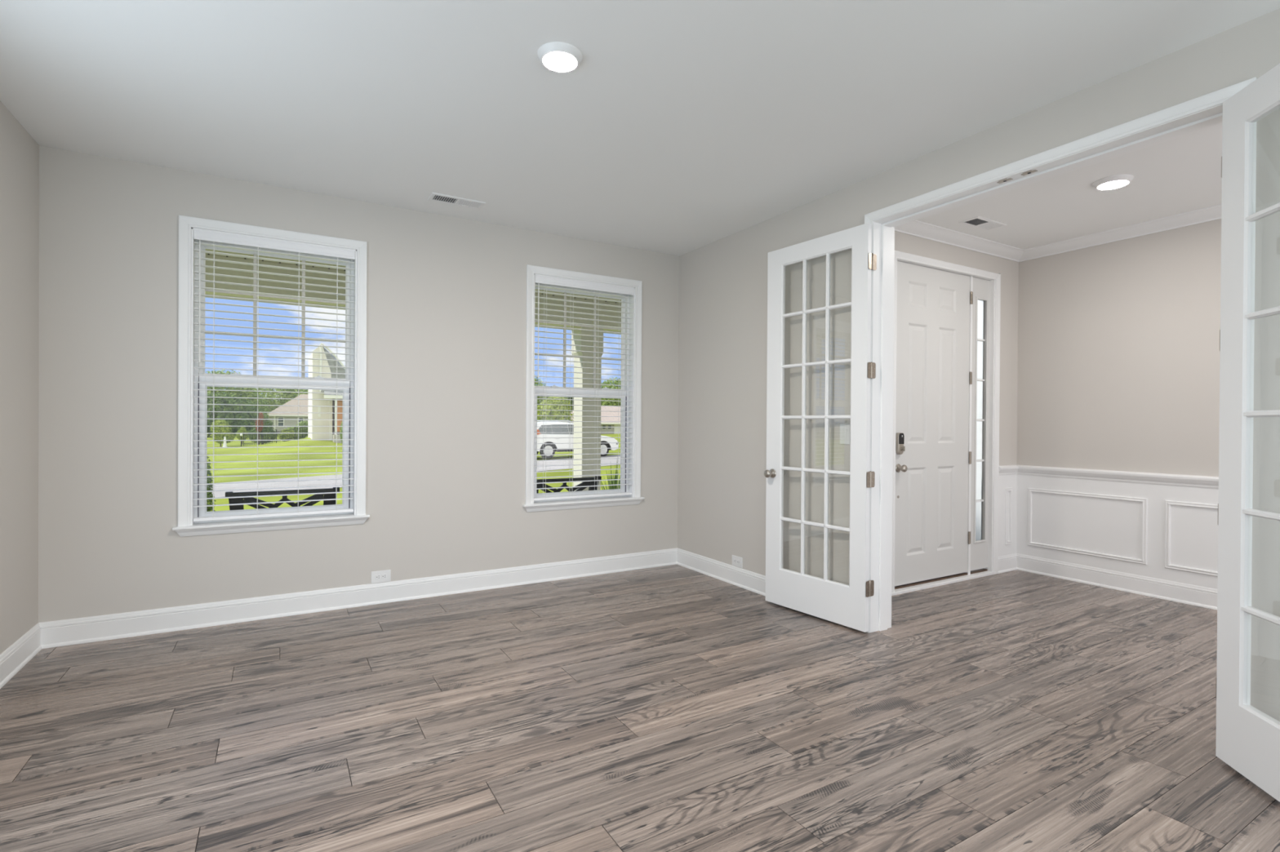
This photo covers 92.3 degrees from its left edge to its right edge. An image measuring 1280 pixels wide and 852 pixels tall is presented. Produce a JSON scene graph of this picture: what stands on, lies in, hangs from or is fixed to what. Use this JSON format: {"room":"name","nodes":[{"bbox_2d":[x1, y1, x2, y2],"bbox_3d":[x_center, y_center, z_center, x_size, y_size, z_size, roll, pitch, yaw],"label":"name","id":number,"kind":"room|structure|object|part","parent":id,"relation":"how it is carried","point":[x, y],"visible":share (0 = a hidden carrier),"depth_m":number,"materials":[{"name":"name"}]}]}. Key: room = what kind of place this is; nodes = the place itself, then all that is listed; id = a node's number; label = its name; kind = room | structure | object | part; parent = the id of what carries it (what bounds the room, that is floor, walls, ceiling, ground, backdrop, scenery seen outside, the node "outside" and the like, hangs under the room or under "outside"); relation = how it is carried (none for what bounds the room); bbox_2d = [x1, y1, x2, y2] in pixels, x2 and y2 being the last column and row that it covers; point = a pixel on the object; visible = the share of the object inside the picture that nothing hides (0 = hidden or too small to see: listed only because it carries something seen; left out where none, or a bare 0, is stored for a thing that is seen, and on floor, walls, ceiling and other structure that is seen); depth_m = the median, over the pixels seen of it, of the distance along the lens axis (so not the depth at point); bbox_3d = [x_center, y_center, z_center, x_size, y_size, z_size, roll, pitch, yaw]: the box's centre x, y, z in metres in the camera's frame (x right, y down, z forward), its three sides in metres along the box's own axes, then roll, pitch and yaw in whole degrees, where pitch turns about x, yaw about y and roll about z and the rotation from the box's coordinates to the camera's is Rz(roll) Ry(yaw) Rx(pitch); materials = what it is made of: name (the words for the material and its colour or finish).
{"room":"empty living room","nodes":[
{"label":"empty living room","id":0,"kind":"room"},
{"bbox_2d":[0,101,39,654],"bbox_3d":[-1.897,-0.087,0.799,0.200,2.843,5.800,0,0,-30],"label":"wall","id":1,"kind":"structure","parent":0,"point":[19,151],"depth_m":3.08,"materials":[{"name":"grey paint"}]},
{"bbox_2d":[0,622,41,688],"bbox_3d":[-1.810,1.165,0.861,0.021,0.140,5.800,0,0,-30],"label":"baseboard","id":2,"kind":"structure","parent":1,"relation":"attached to","point":[25,648],"depth_m":3.08,"materials":[{"name":"white paint"}]},
{"bbox_2d":[38,145,679,622],"bbox_3d":[-1.515,-0.101,4.479,4.586,2.843,0.160,0,0,-30],"label":"wall","id":3,"kind":"structure","parent":0,"point":[446,295],"depth_m":4.06,"materials":[{"name":"grey paint"}]},
{"bbox_2d":[172,214,369,537],"bbox_3d":[-2.336,-0.294,3.970,1.072,1.914,0.203,0,0,-30],"label":"window","id":4,"kind":"structure","parent":3,"relation":"in","point":[186,526],"depth_m":3.91,"materials":[{"name":"white plastic"}]},
{"bbox_3d":[-2.322,0.610,3.941,1.072,0.018,0.125,0,0,-30],"label":"sill","id":5,"kind":"part","parent":4,"relation":"part of","materials":[{"name":"white paint"}]},
{"bbox_2d":[193,229,355,521],"bbox_3d":[-2.321,-0.301,3.946,0.885,1.770,0.065,0,0,-30],"label":"window blind","id":6,"kind":"object","parent":4,"relation":"attached to","point":[199,235],"visible":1,"depth_m":3.92,"materials":[{"name":"white plastic"}]},
{"bbox_3d":[-2.607,-0.288,3.756,0.002,1.707,0.002,0,0,-30],"label":"ladder cord","id":7,"kind":"part","parent":6,"relation":"part of","materials":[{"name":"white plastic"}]},
{"bbox_3d":[-2.633,-0.289,3.799,0.002,1.707,0.002,0,0,-30],"label":"ladder cord","id":8,"kind":"part","parent":6,"relation":"part of","materials":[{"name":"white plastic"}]},
{"bbox_3d":[-2.435,-0.288,3.916,0.002,1.707,0.002,0,0,-30],"label":"ladder cord","id":9,"kind":"part","parent":6,"relation":"part of","materials":[{"name":"white fabric"}]},
{"bbox_3d":[-2.409,-0.288,3.872,0.002,1.707,0.002,0,0,-30],"label":"ladder cord","id":10,"kind":"part","parent":6,"relation":"part of","materials":[{"name":"white fabric"}]},
{"bbox_3d":[-2.330,0.570,3.955,0.883,0.020,0.050,0,0,-30],"label":"rail","id":11,"kind":"part","parent":6,"relation":"part of","materials":[{"name":"white plastic"}]},
{"bbox_3d":[-2.240,-0.287,4.030,0.002,1.707,0.002,0,0,-30],"label":"ladder cord","id":12,"kind":"part","parent":6,"relation":"part of","materials":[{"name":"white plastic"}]},
{"bbox_3d":[-2.214,-0.287,3.986,0.002,1.707,0.002,0,0,-30],"label":"ladder cord","id":13,"kind":"part","parent":6,"relation":"part of","materials":[{"name":"white fabric"}]},
{"bbox_3d":[-2.047,-0.286,4.144,0.002,1.707,0.002,0,0,-30],"label":"ladder cord","id":14,"kind":"part","parent":6,"relation":"part of","materials":[{"name":"white fabric"}]},
{"bbox_3d":[-2.021,-0.286,4.100,0.002,1.707,0.002,0,0,-30],"label":"ladder cord","id":15,"kind":"part","parent":6,"relation":"part of","materials":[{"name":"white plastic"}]},
{"bbox_3d":[-2.361,0.133,4.010,0.844,0.902,0.028,0,0,-30],"label":"sash","id":16,"kind":"part","parent":4,"relation":"part of","materials":[{"name":"white plastic"}]},
{"bbox_3d":[-2.373,-0.716,4.035,0.860,0.862,0.028,0,0,-30],"label":"sash","id":17,"kind":"part","parent":4,"relation":"part of","materials":[{"name":"white plastic"}]},
{"bbox_2d":[39,547,677,648],"bbox_3d":[-1.472,1.151,4.410,4.199,0.140,0.021,0,0,-30],"label":"baseboard","id":18,"kind":"structure","parent":3,"relation":"attached to","point":[63,633],"depth_m":4.04,"materials":[{"name":"white paint"}]},
{"bbox_2d":[371,569,391,583],"bbox_3d":[-1.784,1.038,4.233,0.125,0.081,0.008,0,0,-30],"label":"wall outlet","id":19,"kind":"object","parent":3,"relation":"attached to","point":[380,576],"visible":1,"depth_m":4.23,"materials":[{"name":"white plastic"}]},
{"bbox_2d":[375,574,380,579],"bbox_3d":[-1.800,1.038,4.222,0.033,0.033,0.004,0,0,-30],"label":"socket","id":20,"kind":"object","parent":19,"relation":"attached to","point":[377,576],"depth_m":4.22,"materials":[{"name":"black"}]},
{"bbox_2d":[381,573,386,578],"bbox_3d":[-1.766,1.038,4.241,0.033,0.033,0.004,0,0,-30],"label":"socket","id":21,"kind":"object","parent":19,"relation":"attached to","point":[383,575],"depth_m":4.24,"materials":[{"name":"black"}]},
{"bbox_2d":[522,264,644,512],"bbox_3d":[-0.469,-0.287,5.067,1.074,1.914,0.203,0,0,-30],"label":"window","id":22,"kind":"structure","parent":3,"relation":"in","point":[635,406],"depth_m":5.13,"materials":[{"name":"white plastic"}]},
{"bbox_3d":[-0.506,-0.709,5.132,0.862,0.862,0.028,0,0,-30],"label":"sash","id":23,"kind":"part","parent":22,"relation":"part of","materials":[{"name":"white plastic"}]},
{"bbox_3d":[-0.494,0.140,5.106,0.846,0.902,0.028,0,0,-30],"label":"sash","id":24,"kind":"part","parent":22,"relation":"part of","materials":[{"name":"white plastic"}]},
{"bbox_3d":[-0.455,0.617,5.037,1.074,0.018,0.125,0,0,-30],"label":"sill","id":25,"kind":"part","parent":22,"relation":"part of","materials":[{"name":"white paint"}]},
{"bbox_2d":[533,275,634,501],"bbox_3d":[-0.455,-0.294,5.042,0.887,1.770,0.065,0,0,-30],"label":"window blind","id":26,"kind":"object","parent":22,"relation":"attached to","point":[538,279],"visible":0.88,"depth_m":5.02,"materials":[{"name":"white plastic"}]},
{"bbox_3d":[-0.767,-0.282,4.895,0.002,1.707,0.002,0,0,-30],"label":"ladder cord","id":27,"kind":"part","parent":26,"relation":"part of","materials":[{"name":"white fabric"}]},
{"bbox_3d":[-0.742,-0.281,4.851,0.002,1.707,0.002,0,0,-30],"label":"ladder cord","id":28,"kind":"part","parent":26,"relation":"part of","materials":[{"name":"white fabric"}]},
{"bbox_3d":[-0.569,-0.281,5.012,0.002,1.707,0.002,0,0,-30],"label":"ladder cord","id":29,"kind":"part","parent":26,"relation":"part of","materials":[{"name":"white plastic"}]},
{"bbox_3d":[-0.543,-0.281,4.968,0.002,1.707,0.002,0,0,-30],"label":"ladder cord","id":30,"kind":"part","parent":26,"relation":"part of","materials":[{"name":"white fabric"}]},
{"bbox_3d":[-0.463,0.577,5.051,0.885,0.020,0.050,0,0,-30],"label":"rail","id":31,"kind":"part","parent":26,"relation":"part of","materials":[{"name":"white plastic"}]},
{"bbox_3d":[-0.374,-0.280,5.126,0.002,1.707,0.002,0,0,-30],"label":"ladder cord","id":32,"kind":"part","parent":26,"relation":"part of","materials":[{"name":"white fabric"}]},
{"bbox_3d":[-0.348,-0.280,5.082,0.002,1.707,0.002,0,0,-30],"label":"ladder cord","id":33,"kind":"part","parent":26,"relation":"part of","materials":[{"name":"white fabric"}]},
{"bbox_3d":[-0.181,-0.280,5.240,0.002,1.707,0.002,0,0,-30],"label":"ladder cord","id":34,"kind":"part","parent":26,"relation":"part of","materials":[{"name":"white fabric"}]},
{"bbox_3d":[-0.155,-0.279,5.196,0.002,1.707,0.002,0,0,-30],"label":"ladder cord","id":35,"kind":"part","parent":26,"relation":"part of","materials":[{"name":"white fabric"}]},
{"bbox_2d":[0,564,1279,851],"bbox_3d":[1.078,1.306,2.511,6.794,0.120,5.920,0,0,-30],"label":"floor","id":36,"kind":"structure","parent":0,"point":[672,708],"depth_m":2.52,"materials":[{"name":"grey wood"}]},
{"bbox_2d":[0,0,1279,255],"bbox_3d":[1.112,-1.622,2.473,7.274,0.250,6.260,0,0,-30],"label":"ceiling","id":37,"kind":"structure","parent":0,"point":[680,127],"depth_m":2.80,"materials":[{"name":"white paint"}]},
{"bbox_2d":[427,192,485,209],"bbox_3d":[-1.235,-1.516,4.145,0.352,0.007,0.148,0,0,-30],"label":"ceiling vent","id":38,"kind":"object","parent":37,"relation":"in","point":[434,197],"visible":1,"depth_m":4.13,"materials":[{"name":"white plastic"}]},
{"bbox_2d":[537,41,582,71],"bbox_3d":[-0.325,-1.493,2.497,0.182,0.026,0.182,0,0,-30],"label":"recessed light","id":39,"kind":"object","parent":37,"relation":"in","point":[557,56],"visible":1,"depth_m":2.47,"materials":[{"name":"white plastic"}]},
{"bbox_2d":[958,216,1006,231],"bbox_3d":[2.531,-1.494,4.537,0.365,0.007,0.150,0,0,-30],"label":"ceiling vent","id":40,"kind":"object","parent":37,"relation":"in","point":[979,222],"visible":1,"depth_m":4.53,"materials":[{"name":"white plastic"}]},
{"bbox_2d":[1092,173,1133,190],"bbox_3d":[2.876,-1.478,3.736,0.200,0.026,0.200,0,0,-30],"label":"recessed light","id":41,"kind":"object","parent":37,"relation":"in","point":[1112,182],"visible":1,"depth_m":3.70,"materials":[{"name":"white plastic"}]},
{"bbox_2d":[894,231,1018,466],"bbox_3d":[2.360,-0.078,4.865,2.488,2.843,0.100,0,0,-30],"label":"wall","id":42,"kind":"structure","parent":0,"point":[1008,269],"depth_m":5.24,"materials":[{"name":"grey paint"}]},
{"bbox_2d":[891,250,1000,595],"bbox_3d":[2.411,-0.024,4.870,1.390,2.536,0.134,0,0,-30],"label":"door","id":43,"kind":"structure","parent":42,"relation":"in","point":[945,474],"depth_m":4.88,"materials":[{"name":"white paint"}]},
{"bbox_3d":[1.946,0.314,4.562,0.063,0.063,0.068,0,0,-30],"label":"knob","id":44,"kind":"part","parent":43,"relation":"part of","materials":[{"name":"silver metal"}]},
{"bbox_3d":[2.380,1.226,4.902,1.278,0.033,0.064,0,0,-30],"label":"sill","id":45,"kind":"part","parent":43,"relation":"part of","materials":[{"name":"white wood"}]},
{"bbox_3d":[2.829,-0.048,5.146,0.146,2.020,0.005,0,0,-30],"label":"pane","id":46,"kind":"part","parent":43,"relation":"part of","materials":[{"name":"clear glass"}]},
{"bbox_2d":[998,553,1017,573],"bbox_3d":[3.151,1.177,5.270,0.305,0.140,0.021,0,0,-30],"label":"baseboard","id":47,"kind":"structure","parent":42,"relation":"attached to","point":[1006,563],"depth_m":5.26,"materials":[{"name":"white paint"}]},
{"bbox_2d":[677,8,1279,721],"bbox_3d":[1.891,-0.073,3.024,0.187,2.843,5.800,0,0,-30],"label":"wall","id":48,"kind":"structure","parent":0,"point":[722,341],"depth_m":4.01,"materials":[{"name":"grey paint"}]},
{"bbox_2d":[676,548,765,596],"bbox_3d":[0.836,1.165,4.605,0.021,0.140,2.022,0,0,-30],"label":"baseboard","id":49,"kind":"structure","parent":48,"relation":"attached to","point":[753,582],"depth_m":4.89,"materials":[{"name":"white paint"}]},
{"bbox_2d":[732,555,742,568],"bbox_3d":[0.753,1.050,4.762,0.008,0.081,0.125,0,0,-30],"label":"wall outlet","id":50,"kind":"object","parent":48,"relation":"attached to","point":[737,562],"visible":1,"depth_m":4.75,"materials":[{"name":"white plastic"}]},
{"bbox_2d":[764,222,876,632],"bbox_3d":[1.147,0.008,3.992,0.172,2.435,0.808,0,0,-38],"label":"door","id":51,"kind":"structure","parent":48,"relation":"in","point":[846,605],"depth_m":3.90,"materials":[{"name":"white paint"}]},
{"bbox_3d":[0.891,0.328,4.233,0.068,0.063,0.063,0,0,-35],"label":"knob","id":52,"kind":"part","parent":51,"relation":"part of","materials":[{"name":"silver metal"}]},
{"bbox_2d":[840,424,850,444],"bbox_3d":[1.286,0.051,3.859,0.008,0.127,0.080,0,0,-30],"label":"light switch","id":53,"kind":"object","parent":48,"relation":"attached to","point":[845,429],"visible":0.85,"depth_m":3.85,"materials":[{"name":"white plastic"}]},
{"bbox_2d":[894,204,1221,262],"bbox_3d":[3.372,-1.449,2.955,2.288,0.071,4.200,0,0,-30],"label":"crown molding","id":54,"kind":"structure","parent":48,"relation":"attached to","point":[917,228],"depth_m":4.72,"materials":[{"name":"white paint"}]},
{"bbox_2d":[864,76,1257,642],"bbox_3d":[1.883,-0.012,3.036,0.223,2.522,1.728,0,0,-30],"label":"door frame","id":55,"kind":"structure","parent":48,"relation":"attached to","point":[1204,112],"depth_m":3.54,"materials":[{"name":"white paint"}]},
{"bbox_3d":[1.806,-1.217,3.046,0.036,0.002,0.066,0,0,-30],"label":"strike plate","id":56,"kind":"part","parent":55,"relation":"part of","materials":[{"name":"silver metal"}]},
{"bbox_3d":[1.864,-1.216,2.947,0.036,0.002,0.066,0,0,-30],"label":"strike plate","id":57,"kind":"part","parent":55,"relation":"part of","materials":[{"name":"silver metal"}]},
{"bbox_2d":[1215,63,1279,802],"bbox_3d":[2.112,0.017,1.915,0.172,2.445,0.828,0,0,11],"label":"door","id":58,"kind":"structure","parent":48,"relation":"in","point":[1248,739],"depth_m":2.20,"materials":[{"name":"white paint"}]},
{"bbox_2d":[1017,218,1221,476],"bbox_3d":[4.435,-0.059,3.591,0.200,2.843,4.200,0,0,-30],"label":"wall","id":59,"kind":"structure","parent":0,"point":[1118,341],"depth_m":4.68,"materials":[{"name":"grey paint"}]},
{"bbox_2d":[998,465,1218,589],"bbox_3d":[4.210,0.757,3.465,0.310,0.809,4.200,0,0,-30],"label":"wainscot","id":60,"kind":"structure","parent":59,"relation":"attached to","point":[1157,526],"depth_m":4.71,"materials":[{"name":"white paint"}]},
{"bbox_3d":[3.168,0.774,5.276,0.096,0.486,0.014,0,0,-30],"label":"panel moulding","id":61,"kind":"part","parent":60,"relation":"part of","materials":[{"name":"white paint"}]},
{"bbox_3d":[3.534,0.778,4.901,0.014,0.489,0.838,0,0,-30],"label":"panel moulding","id":62,"kind":"part","parent":60,"relation":"part of","materials":[{"name":"white paint"}]},
{"bbox_3d":[4.213,0.394,3.464,0.310,0.083,4.200,0,0,-30],"label":"chair rail","id":63,"kind":"part","parent":60,"relation":"part of","materials":[{"name":"white paint"}]},
{"bbox_3d":[4.012,0.785,4.087,0.014,0.489,0.838,0,0,-30],"label":"panel moulding","id":64,"kind":"part","parent":60,"relation":"part of","materials":[{"name":"white paint"}]},
{"bbox_2d":[1016,553,1217,610],"bbox_3d":[4.332,1.192,3.540,0.021,0.140,4.200,0,0,-30],"label":"baseboard","id":65,"kind":"structure","parent":59,"relation":"attached to","point":[1194,595],"depth_m":4.67,"materials":[{"name":"white paint"}]},
{"label":"outside","id":66,"kind":"structure","parent":0,"visible":0},
{"bbox_2d":[206,427,620,522],"bbox_3d":[-30.574,0.478,97.593,180.000,1.852,189.840,0,0,-30],"label":"ground","id":67,"kind":"structure","parent":66,"point":[326,442],"depth_m":26.45,"materials":[{"name":"green plant"}]},
{"bbox_2d":[195,456,216,524],"bbox_3d":[-5.115,1.060,7.154,0.294,1.637,0.428,0,0,-30],"label":"evergreen shrub","id":68,"kind":"object","parent":67,"relation":"on","point":[209,487],"visible":0.1,"depth_m":7.16,"materials":[{"name":"green plant"}]},
{"bbox_2d":[209,419,235,446],"bbox_3d":[-30.599,0.533,45.069,1.553,2.139,1.320,0,0,-30],"label":"young tree","id":69,"kind":"object","parent":67,"relation":"on","point":[217,423],"visible":0.76,"depth_m":44.77,"materials":[{"name":"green plant"}]},
{"bbox_2d":[222,436,227,447],"bbox_3d":[-29.200,1.145,43.224,0.309,0.770,0.309,0,0,-30],"label":"statue","id":70,"kind":"object","parent":67,"relation":"on","point":[224,437],"visible":0.9,"depth_m":43.16,"materials":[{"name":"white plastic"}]},
{"bbox_2d":[207,391,263,437],"bbox_3d":[-49.090,-1.286,71.534,9.051,5.434,5.058,0,0,-30],"label":"deciduous tree","id":71,"kind":"object","parent":67,"relation":"on","point":[210,400],"visible":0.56,"depth_m":71.00,"materials":[{"name":"green plant"}]},
{"bbox_2d":[206,368,269,417],"bbox_3d":[-57.724,-3.373,85.581,10.514,9.266,6.847,0,0,-30],"label":"deciduous tree","id":72,"kind":"object","parent":67,"relation":"on","point":[244,394],"visible":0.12,"depth_m":85.47,"materials":[{"name":"green plant"}]},
{"bbox_2d":[235,426,248,444],"bbox_3d":[-31.600,0.778,48.783,0.908,1.556,0.894,0,0,-30],"label":"young tree","id":73,"kind":"object","parent":67,"relation":"on","point":[241,430],"visible":0.66,"depth_m":48.62,"materials":[{"name":"green plant"}]},
{"bbox_2d":[252,413,266,444],"bbox_3d":[-28.655,0.232,46.322,0.946,2.560,0.989,0,0,-30],"label":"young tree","id":74,"kind":"object","parent":67,"relation":"on","point":[260,421],"visible":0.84,"depth_m":46.24,"materials":[{"name":"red plant"}]},
{"bbox_2d":[246,413,278,444],"bbox_3d":[-29.081,0.248,47.350,2.102,2.504,1.266,0,0,-30],"label":"conical shrub","id":75,"kind":"object","parent":67,"relation":"on","point":[264,429],"visible":0.52,"depth_m":47.23,"materials":[{"name":"green plant"}]},
{"bbox_2d":[243,426,306,445],"bbox_3d":[-27.390,0.752,46.039,4.598,1.556,0.147,0,0,-3],"label":"picket fence","id":76,"kind":"object","parent":67,"relation":"on","point":[295,428],"visible":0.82,"depth_m":45.99,"materials":[{"name":"wood"}]},
{"bbox_2d":[251,387,308,426],"bbox_3d":[-62.048,-3.372,105.703,12.831,8.770,6.427,0,0,-30],"label":"deciduous tree","id":77,"kind":"object","parent":67,"relation":"on","point":[269,394],"visible":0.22,"depth_m":103.71,"materials":[{"name":"green plant"}]},
{"bbox_2d":[264,394,307,432],"bbox_3d":[-53.273,-1.722,99.181,12.350,6.800,9.080,0,0,-30],"label":"house","id":78,"kind":"structure","parent":67,"relation":"on","point":[292,402],"depth_m":94.56,"materials":[{"name":"grey"}]},
{"bbox_3d":[-54.727,-0.607,93.604,0.660,1.260,0.040,0,0,-30],"label":"glass","id":79,"kind":"part","parent":78,"relation":"part of","materials":[{"name":"grey glass"}]},
{"bbox_3d":[-51.131,0.008,95.524,12.350,3.400,0.580,0,0,-30],"label":"white trim","id":80,"kind":"part","parent":78,"relation":"part of","materials":[{"name":"white"}]},
{"bbox_2d":[278,428,296,441],"bbox_3d":[-27.230,0.746,47.506,1.268,1.077,0.975,0,0,-30],"label":"shrub","id":81,"kind":"object","parent":67,"relation":"on","point":[285,436],"visible":0.66,"depth_m":47.25,"materials":[{"name":"green plant"}]},
{"bbox_2d":[287,420,307,439],"bbox_3d":[-27.446,0.397,49.481,2.339,1.675,1.090,0,0,-30],"label":"shrub","id":82,"kind":"object","parent":67,"relation":"on","point":[301,424],"visible":0.41,"depth_m":49.34,"materials":[{"name":"green plant"}]},
{"bbox_2d":[307,342,345,443],"bbox_3d":[-19.464,-2.110,46.783,9.925,7.262,8.680,0,0,-30],"label":"house","id":83,"kind":"structure","parent":67,"relation":"on","point":[322,349],"depth_m":42.13,"materials":[{"name":"grey"}]},
{"bbox_3d":[-17.562,-2.085,43.886,9.580,7.262,1.758,0,0,-30],"label":"white trim","id":84,"kind":"part","parent":83,"relation":"part of","materials":[{"name":"white"}]},
{"bbox_2d":[339,421,342,444],"bbox_3d":[-19.137,-0.051,39.965,0.793,2.866,0.794,0,0,-30],"label":"shrub","id":85,"kind":"object","parent":67,"relation":"on","point":[340,428],"visible":0.11,"depth_m":39.74,"materials":[{"name":"green plant"}]},
{"bbox_2d":[534,377,549,417],"bbox_3d":[-14.481,-3.005,82.632,7.629,7.819,5.513,0,0,-30],"label":"deciduous tree","id":86,"kind":"object","parent":67,"relation":"on","point":[536,379],"visible":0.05,"depth_m":81.52,"materials":[{"name":"green plant"}]},
{"bbox_2d":[537,396,573,422],"bbox_3d":[-6.360,-0.491,45.098,3.053,3.738,2.827,0,0,-30],"label":"deciduous tree","id":87,"kind":"object","parent":67,"relation":"on","point":[563,411],"visible":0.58,"depth_m":44.39,"materials":[{"name":"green plant"}]},
{"bbox_2d":[542,396,573,409],"bbox_3d":[-11.433,-2.522,91.355,6.897,6.511,5.408,0,0,-30],"label":"deciduous tree","id":88,"kind":"object","parent":67,"relation":"on","point":[557,397],"visible":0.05,"depth_m":89.88,"materials":[{"name":"green plant"}]},
{"bbox_2d":[564,406,620,434],"bbox_3d":[-3.459,-0.646,73.650,12.700,3.500,7.780,0,0,-30],"label":"house","id":89,"kind":"structure","parent":67,"relation":"on","point":[614,421],"depth_m":70.33,"materials":[{"name":"grey"}]},
{"bbox_3d":[-1.667,0.379,70.593,12.700,1.500,0.680,0,0,-30],"label":"white trim","id":90,"kind":"part","parent":89,"relation":"part of","materials":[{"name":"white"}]},
{"bbox_2d":[600,376,620,405],"bbox_3d":[-3.987,-2.990,84.105,7.064,7.539,5.413,0,0,-26],"label":"deciduous tree","id":91,"kind":"object","parent":67,"relation":"on","point":[607,402],"visible":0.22,"depth_m":82.58,"materials":[{"name":"green plant"}]},
{"bbox_2d":[600,457,624,497],"bbox_3d":[-0.324,1.101,8.294,1.496,1.440,1.450,0,0,-30],"label":"yucca","id":92,"kind":"object","parent":67,"relation":"on","point":[615,477],"visible":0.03,"depth_m":8.22,"materials":[{"name":"green plant"}]},
{"bbox_3d":[-0.847,1.517,6.306,10.199,0.300,2.290,0,0,-30],"label":"floor","id":93,"kind":"structure","parent":67,"relation":"on","visible":0},
{"bbox_2d":[225,487,339,521],"bbox_3d":[-2.793,0.917,4.824,0.736,0.889,0.606,0,0,-30],"label":"bench","id":94,"kind":"object","parent":93,"relation":"on","point":[229,494],"visible":0.32,"depth_m":4.56,"materials":[{"name":"black metal"}]},
{"bbox_3d":[-2.650,0.495,4.582,0.736,0.042,0.050,0,0,-30],"label":"rail","id":95,"kind":"part","parent":94,"relation":"part of","materials":[{"name":"black metal"}]},
{"bbox_2d":[536,475,601,493],"bbox_3d":[-0.843,0.924,5.969,0.736,0.889,0.606,0,0,-30],"label":"bench","id":96,"kind":"object","parent":93,"relation":"on","point":[597,477],"visible":0.16,"depth_m":5.75,"materials":[{"name":"black metal"}]},
{"bbox_3d":[-0.699,0.502,5.728,0.736,0.042,0.050,0,0,-30],"label":"rail","id":97,"kind":"part","parent":96,"relation":"part of","materials":[{"name":"black metal"}]},
{"bbox_2d":[571,326,603,491],"bbox_3d":[-0.629,0.097,7.311,0.289,2.535,0.289,0,0,-30],"label":"porch column","id":98,"kind":"structure","parent":93,"relation":"on","point":[580,415],"depth_m":7.21,"materials":[{"name":"beige paint"}]},
{"bbox_2d":[204,253,621,334],"bbox_3d":[-1.219,-1.368,6.958,10.199,0.440,0.277,0,0,-30],"label":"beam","id":99,"kind":"structure","parent":98,"relation":"on","point":[211,277],"depth_m":5.73,"materials":[{"name":"beige paint"}]},
{"bbox_2d":[205,248,621,303],"bbox_3d":[-0.790,-1.525,6.228,10.199,0.114,2.140,0,0,-30],"label":"ceiling","id":100,"kind":"structure","parent":99,"relation":"attached to","point":[207,250],"depth_m":5.60,"materials":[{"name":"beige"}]},
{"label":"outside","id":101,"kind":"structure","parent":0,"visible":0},
{"bbox_2d":[210,454,620,497],"bbox_3d":[-1.089,1.218,28.515,103.896,1.332,7.143,0,0,-44],"label":"road","id":102,"kind":"structure","parent":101,"point":[329,482],"depth_m":18.12,"materials":[{"name":"concrete"}]},
{"bbox_2d":[537,420,617,458],"bbox_3d":[-3.503,0.593,28.932,4.860,1.737,2.100,0,0,-36],"label":"car","id":103,"kind":"object","parent":102,"relation":"on","point":[550,432],"visible":0.34,"depth_m":27.75,"materials":[{"name":"white paint"}]},
{"bbox_3d":[-3.806,-0.225,27.919,1.565,0.096,0.039,0,0,-36],"label":"roof rail","id":104,"kind":"part","parent":103,"relation":"part of","materials":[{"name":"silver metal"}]},
{"bbox_3d":[-2.910,1.110,28.259,2.000,0.120,0.055,0,0,-36],"label":"sill trim","id":105,"kind":"part","parent":103,"relation":"part of","materials":[{"name":"grey metal"}]}
]}

